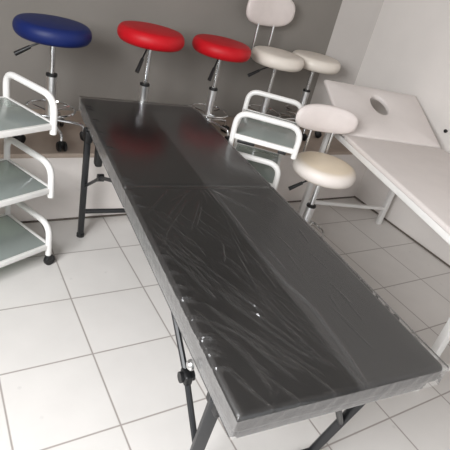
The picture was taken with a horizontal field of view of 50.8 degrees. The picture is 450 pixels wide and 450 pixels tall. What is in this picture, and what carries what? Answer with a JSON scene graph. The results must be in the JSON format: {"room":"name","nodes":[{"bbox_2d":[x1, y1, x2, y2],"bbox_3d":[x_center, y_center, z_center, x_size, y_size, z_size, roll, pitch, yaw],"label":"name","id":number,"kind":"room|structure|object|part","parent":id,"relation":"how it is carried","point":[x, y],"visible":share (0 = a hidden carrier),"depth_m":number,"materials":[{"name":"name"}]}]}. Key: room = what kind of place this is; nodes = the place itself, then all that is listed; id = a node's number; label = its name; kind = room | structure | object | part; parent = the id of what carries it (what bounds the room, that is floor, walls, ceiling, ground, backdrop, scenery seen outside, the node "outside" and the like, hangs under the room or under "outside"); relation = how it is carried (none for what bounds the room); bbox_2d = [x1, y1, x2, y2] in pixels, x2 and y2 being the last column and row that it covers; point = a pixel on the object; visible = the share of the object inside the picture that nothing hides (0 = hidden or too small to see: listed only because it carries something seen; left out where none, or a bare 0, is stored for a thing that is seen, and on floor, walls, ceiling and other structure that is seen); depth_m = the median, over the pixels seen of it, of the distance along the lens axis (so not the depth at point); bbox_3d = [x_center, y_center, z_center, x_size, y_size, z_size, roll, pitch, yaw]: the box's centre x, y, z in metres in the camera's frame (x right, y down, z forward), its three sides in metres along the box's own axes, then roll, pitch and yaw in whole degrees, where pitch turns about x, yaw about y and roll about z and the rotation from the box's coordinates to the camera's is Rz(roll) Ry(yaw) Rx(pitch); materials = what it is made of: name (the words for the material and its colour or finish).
{"room":"massage equipment showroom","nodes":[
{"label":"massage equipment showroom","id":0,"kind":"room"},
{"bbox_2d":[0,0,342,117],"bbox_3d":[-0.690,-1.562,2.432,3.976,2.772,0.099,-6,35,-31],"label":"wall","id":1,"kind":"structure","parent":0,"point":[106,67],"depth_m":2.94,"materials":[{"name":"grey paint"}]},
{"bbox_2d":[0,109,351,157],"bbox_3d":[-0.743,-0.526,2.688,3.976,0.026,0.607,-6,35,-31],"label":"ledge","id":2,"kind":"object","parent":1,"relation":"attached to","point":[43,143],"depth_m":2.51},
{"bbox_2d":[12,13,91,151],"bbox_3d":[-0.845,-0.700,2.325,0.388,0.581,0.384,-6,35,-31],"label":"stool","id":3,"kind":"object","parent":2,"relation":"on","point":[53,31],"visible":0.73,"depth_m":2.16,"materials":[{"name":"blue leather"}]},
{"bbox_3d":[-0.800,-0.911,2.206,0.350,0.087,0.350,-6,35,-31],"label":"seat","id":4,"kind":"part","parent":3,"relation":"part of","materials":[{"name":"blue leather"}]},
{"bbox_3d":[-0.844,-0.472,2.373,0.018,0.058,0.151,-11,38,-37],"label":"leg","id":5,"kind":"part","parent":3,"relation":"part of","materials":[{"name":"silver metal"}]},
{"bbox_3d":[-0.809,-0.521,2.471,0.151,0.058,0.018,1,32,-22],"label":"leg","id":6,"kind":"part","parent":3,"relation":"part of","materials":[{"name":"silver metal"}]},
{"bbox_2d":[117,21,184,102],"bbox_3d":[-0.435,-0.761,2.583,0.391,0.607,0.377,-6,35,-31],"label":"stool","id":7,"kind":"object","parent":2,"relation":"on","point":[148,36],"visible":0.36,"depth_m":2.37,"materials":[{"name":"red leather"}]},
{"bbox_3d":[-0.382,-0.986,2.464,0.350,0.088,0.350,-6,35,-31],"label":"seat","id":8,"kind":"part","parent":7,"relation":"part of","materials":[{"name":"red leather"}]},
{"bbox_2d":[190,34,250,141],"bbox_3d":[-0.071,-0.831,2.885,0.388,0.582,0.383,-6,35,-31],"label":"stool","id":9,"kind":"object","parent":2,"relation":"on","point":[220,48],"visible":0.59,"depth_m":2.70,"materials":[{"name":"red leather"}]},
{"bbox_3d":[-0.036,-0.602,2.949,0.151,0.058,0.018,27,32,21],"label":"leg","id":10,"kind":"part","parent":9,"relation":"part of","materials":[{"name":"silver metal"}]},
{"bbox_3d":[-0.046,-0.662,3.047,0.151,0.058,0.018,-14,41,-40],"label":"leg","id":11,"kind":"part","parent":9,"relation":"part of","materials":[{"name":"silver metal"}]},
{"bbox_3d":[-0.017,-1.034,2.754,0.350,0.088,0.350,-6,35,-31],"label":"seat","id":12,"kind":"part","parent":9,"relation":"part of","materials":[{"name":"red leather"}]},
{"bbox_2d":[246,0,303,117],"bbox_3d":[0.297,-1.008,3.068,0.400,0.861,0.419,-6,35,-31],"label":"stool","id":13,"kind":"object","parent":2,"relation":"on","point":[271,13],"visible":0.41,"depth_m":3.00,"materials":[{"name":"white leather"}]},
{"bbox_3d":[0.239,-1.198,3.017,0.016,0.312,0.153,-10,38,-36],"label":"backrest rod","id":14,"kind":"part","parent":13,"relation":"part of","materials":[{"name":"silver metal"}]},
{"bbox_3d":[0.284,-1.376,3.024,0.403,0.205,0.069,-10,38,-36],"label":"backrest","id":15,"kind":"part","parent":13,"relation":"part of","materials":[{"name":"white leather"}]},
{"bbox_3d":[0.344,-1.216,3.094,0.016,0.312,0.153,-10,38,-36],"label":"backrest rod","id":16,"kind":"part","parent":13,"relation":"part of","materials":[{"name":"silver metal"}]},
{"bbox_3d":[0.336,-1.068,3.028,0.350,0.088,0.350,-6,35,-31],"label":"seat","id":17,"kind":"part","parent":13,"relation":"part of","materials":[{"name":"white leather"}]},
{"bbox_2d":[276,50,340,140],"bbox_3d":[0.559,-0.922,3.349,0.375,0.553,0.391,-6,35,-31],"label":"stool","id":18,"kind":"object","parent":2,"relation":"on","point":[313,61],"visible":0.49,"depth_m":3.17,"materials":[{"name":"white leather"}]},
{"bbox_3d":[0.455,-0.802,3.504,0.151,0.058,0.018,34,35,30],"label":"leg","id":19,"kind":"part","parent":18,"relation":"part of","materials":[{"name":"silver metal"}]},
{"bbox_3d":[0.620,-1.119,3.240,0.350,0.088,0.350,-6,35,-31],"label":"seat","id":20,"kind":"part","parent":18,"relation":"part of","materials":[{"name":"white leather"}]},
{"bbox_2d":[0,154,365,220],"bbox_3d":[-0.796,-0.321,2.809,3.976,0.462,0.600,-6,35,-31],"label":"display platform","id":21,"kind":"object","parent":1,"relation":"attached to","point":[67,171],"depth_m":2.52,"materials":[{"name":"paint"}]},
{"bbox_2d":[20,196,354,222],"bbox_3d":[-0.678,-0.050,2.660,3.976,0.008,0.008,-6,35,-31],"label":"baseboard","id":22,"kind":"structure","parent":21,"relation":"attached to","point":[72,218],"depth_m":2.65,"materials":[{"name":"tile"}]},
{"bbox_2d":[310,0,383,104],"bbox_3d":[1.033,-1.808,3.214,0.191,2.383,0.198,-6,35,-31],"label":"wall","id":23,"kind":"structure","parent":1,"relation":"attached to","point":[356,20],"depth_m":3.48,"materials":[{"name":"paint"}]},
{"bbox_2d":[0,198,449,449],"bbox_3d":[0.329,1.131,1.204,3.976,0.099,4.264,-6,35,-31],"label":"floor","id":24,"kind":"structure","parent":0,"point":[90,359],"depth_m":1.90,"materials":[{"name":"tile"}]},
{"bbox_2d":[0,72,57,267],"bbox_3d":[-1.032,-0.139,1.843,0.342,0.812,0.663,30,33,25],"label":"trolley","id":25,"kind":"object","parent":24,"relation":"on","point":[18,242],"visible":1,"depth_m":1.99,"materials":[{"name":"white metal"}]},
{"bbox_2d":[0,215,44,260],"bbox_3d":[-1.100,0.109,1.983,0.297,0.006,0.594,30,33,25],"label":"glass shelf","id":26,"kind":"object","parent":25,"relation":"attached to","point":[18,242],"depth_m":2.13,"materials":[{"name":"clear glass"}]},
{"bbox_2d":[0,160,46,200],"bbox_3d":[-1.036,-0.136,1.839,0.297,0.006,0.594,30,33,25],"label":"glass shelf","id":27,"kind":"object","parent":25,"relation":"attached to","point":[16,183],"depth_m":1.99,"materials":[{"name":"clear glass"}]},
{"bbox_3d":[-1.102,0.116,1.987,0.328,0.025,0.625,30,33,25],"label":"shelf frame","id":28,"kind":"part","parent":25,"relation":"part of","materials":[{"name":"white metal"}]},
{"bbox_2d":[0,97,48,130],"bbox_3d":[-0.974,-0.377,1.697,0.297,0.006,0.594,30,33,25],"label":"glass shelf","id":29,"kind":"object","parent":25,"relation":"attached to","point":[14,116],"depth_m":1.85,"materials":[{"name":"clear glass"}]},
{"bbox_3d":[-1.038,-0.129,1.843,0.328,0.025,0.625,30,33,25],"label":"shelf frame","id":30,"kind":"part","parent":25,"relation":"part of","materials":[{"name":"white metal"}]},
{"bbox_3d":[-0.976,-0.370,1.701,0.328,0.025,0.625,30,33,25],"label":"shelf frame","id":31,"kind":"part","parent":25,"relation":"part of","materials":[{"name":"white metal"}]},
{"bbox_3d":[-0.916,-0.010,2.198,0.341,0.176,0.028,30,33,25],"label":"handle","id":32,"kind":"part","parent":25,"relation":"part of","materials":[{"name":"white metal"}]},
{"bbox_3d":[-0.851,-0.260,2.051,0.341,0.162,0.028,30,33,25],"label":"handle","id":33,"kind":"part","parent":25,"relation":"part of","materials":[{"name":"white metal"}]},
{"bbox_3d":[-0.789,-0.501,1.909,0.341,0.162,0.028,30,33,25],"label":"handle","id":34,"kind":"part","parent":25,"relation":"part of","materials":[{"name":"white metal"}]},
{"bbox_2d":[76,96,448,449],"bbox_3d":[-0.145,0.136,1.905,0.637,0.676,1.872,-2,34,-27],"label":"massage table","id":35,"kind":"object","parent":24,"relation":"on","point":[278,329],"visible":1,"depth_m":1.33,"materials":[{"name":"black leather"}]},
{"bbox_3d":[-0.686,-0.197,2.308,0.028,0.581,0.035,-2,34,-27],"label":"leg","id":36,"kind":"part","parent":35,"relation":"part of","materials":[{"name":"black metal"}]},
{"bbox_3d":[-0.274,-0.322,2.134,0.582,0.030,0.896,-2,34,-27],"label":"deck frame","id":37,"kind":"part","parent":35,"relation":"part of","materials":[{"name":"grey metal"}]},
{"bbox_2d":[80,98,268,198],"bbox_3d":[-0.266,-0.363,2.115,0.598,0.059,0.906,-2,34,-27],"label":"cushion","id":38,"kind":"object","parent":35,"relation":"on","point":[142,145],"depth_m":2.00,"materials":[{"name":"black leather"}]},
{"bbox_3d":[-0.077,0.594,1.231,0.031,0.585,0.137,12,30,-4],"label":"leg","id":39,"kind":"part","parent":35,"relation":"part of","materials":[{"name":"black metal"}]},
{"bbox_3d":[0.088,0.174,1.452,0.582,0.030,0.932,-2,34,-27],"label":"deck frame","id":40,"kind":"part","parent":35,"relation":"part of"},
{"bbox_2d":[124,189,442,431],"bbox_3d":[0.101,0.138,1.424,0.598,0.059,0.942,-2,34,-27],"label":"cushion","id":41,"kind":"object","parent":35,"relation":"on","point":[295,331],"depth_m":1.25,"materials":[{"name":"black plastic"}]},
{"bbox_3d":[0.389,0.577,1.465,0.137,0.585,0.031,32,34,28],"label":"leg","id":42,"kind":"part","parent":35,"relation":"part of","materials":[{"name":"black metal"}]},
{"bbox_2d":[229,90,302,189],"bbox_3d":[0.162,-0.263,2.582,0.335,0.809,0.498,16,30,2],"label":"trolley","id":43,"kind":"object","parent":24,"relation":"on","point":[249,128],"visible":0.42,"depth_m":2.35,"materials":[{"name":"white metal"}]},
{"bbox_3d":[-0.025,-0.190,2.392,0.024,0.660,0.024,16,30,2],"label":"post","id":44,"kind":"part","parent":43,"relation":"part of","materials":[{"name":"white metal"}]},
{"bbox_2d":[236,144,278,182],"bbox_3d":[0.157,-0.335,2.536,0.244,0.006,0.429,16,30,2],"label":"glass shelf","id":45,"kind":"object","parent":43,"relation":"attached to","point":[266,171],"depth_m":2.64,"materials":[{"name":"clear glass"}]},
{"bbox_3d":[0.155,-0.328,2.540,0.276,0.025,0.460,16,30,2],"label":"shelf frame","id":46,"kind":"part","parent":43,"relation":"part of","materials":[{"name":"white metal"}]},
{"bbox_3d":[0.129,-0.264,2.323,0.288,0.162,0.028,16,30,2],"label":"handle","id":47,"kind":"part","parent":43,"relation":"part of","materials":[{"name":"white metal"}]},
{"bbox_3d":[0.195,-0.427,2.222,0.334,0.162,0.028,16,30,2],"label":"handle","id":48,"kind":"part","parent":43,"relation":"part of","materials":[{"name":"white metal"}]},
{"bbox_2d":[236,110,296,147],"bbox_3d":[0.223,-0.498,2.435,0.290,0.006,0.429,16,30,2],"label":"glass shelf","id":49,"kind":"object","parent":43,"relation":"attached to","point":[258,132],"depth_m":2.37,"materials":[{"name":"clear glass"}]},
{"bbox_3d":[0.221,-0.491,2.439,0.322,0.025,0.460,16,30,2],"label":"shelf frame","id":50,"kind":"part","parent":43,"relation":"part of","materials":[{"name":"white metal"}]},
{"bbox_3d":[0.268,-0.636,2.609,0.334,0.162,0.028,16,30,2],"label":"handle","id":51,"kind":"part","parent":43,"relation":"part of","materials":[{"name":"white metal"}]},
{"bbox_2d":[288,104,357,237],"bbox_3d":[0.502,-0.203,2.609,0.387,0.828,0.406,5,31,-17],"label":"stool","id":52,"kind":"object","parent":24,"relation":"on","point":[325,170],"visible":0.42,"depth_m":2.54,"materials":[{"name":"white leather"}]},
{"bbox_3d":[0.468,-0.430,2.580,0.016,0.279,0.137,5,31,-16],"label":"backrest rod","id":53,"kind":"part","parent":52,"relation":"part of","materials":[{"name":"silver metal"}]},
{"bbox_3d":[0.535,-0.302,2.548,0.350,0.088,0.350,-6,35,-31],"label":"seat","id":54,"kind":"part","parent":52,"relation":"part of","materials":[{"name":"beige leather"}]},
{"bbox_3d":[0.549,-0.576,2.582,0.370,0.152,0.070,5,31,-16],"label":"backrest","id":55,"kind":"part","parent":52,"relation":"part of","materials":[{"name":"white leather"}]},
{"bbox_3d":[0.594,-0.419,2.617,0.016,0.279,0.137,5,31,-16],"label":"backrest rod","id":56,"kind":"part","parent":52,"relation":"part of","materials":[{"name":"silver metal"}]},
{"bbox_2d":[298,80,449,390],"bbox_3d":[1.048,-0.017,2.492,0.676,0.869,1.857,4,31,-18],"label":"massage table","id":57,"kind":"object","parent":24,"relation":"on","point":[400,146],"visible":0.8,"depth_m":2.69,"materials":[{"name":"white leather"}]},
{"bbox_3d":[0.571,-0.326,3.028,0.033,0.631,0.040,4,31,-18],"label":"leg","id":58,"kind":"part","parent":57,"relation":"part of","materials":[{"name":"white metal"}]},
{"bbox_3d":[1.163,-0.284,3.218,0.033,0.631,0.040,4,31,-18],"label":"leg","id":59,"kind":"part","parent":57,"relation":"part of","materials":[{"name":"white metal"}]},
{"bbox_3d":[1.106,-0.158,2.342,0.663,0.033,1.704,4,31,-18],"label":"deck frame","id":60,"kind":"part","parent":57,"relation":"part of","materials":[{"name":"white metal"}]},
{"bbox_2d":[344,135,449,234],"bbox_3d":[1.149,-0.095,2.195,0.676,0.028,1.412,4,31,-18],"label":"cushion","id":61,"kind":"object","parent":57,"relation":"on","point":[419,173],"depth_m":2.39,"materials":[{"name":"white leather"}]},
{"bbox_3d":[0.883,0.430,1.883,0.033,0.630,0.036,4,31,-18],"label":"leg","id":62,"kind":"part","parent":57,"relation":"part of","materials":[{"name":"white metal"}]},
{"bbox_2d":[354,0,449,264],"bbox_3d":[2.231,-0.410,1.760,0.099,2.772,4.864,-6,35,-31],"label":"wall","id":63,"kind":"structure","parent":0,"point":[408,50],"depth_m":3.18,"materials":[{"name":"white paint"}]},
{"bbox_2d":[354,196,449,267],"bbox_3d":[2.029,0.916,2.207,0.008,0.010,4.264,-6,35,-31],"label":"baseboard","id":64,"kind":"structure","parent":63,"relation":"attached to","point":[358,199],"depth_m":3.29,"materials":[{"name":"tile"}]}
]}

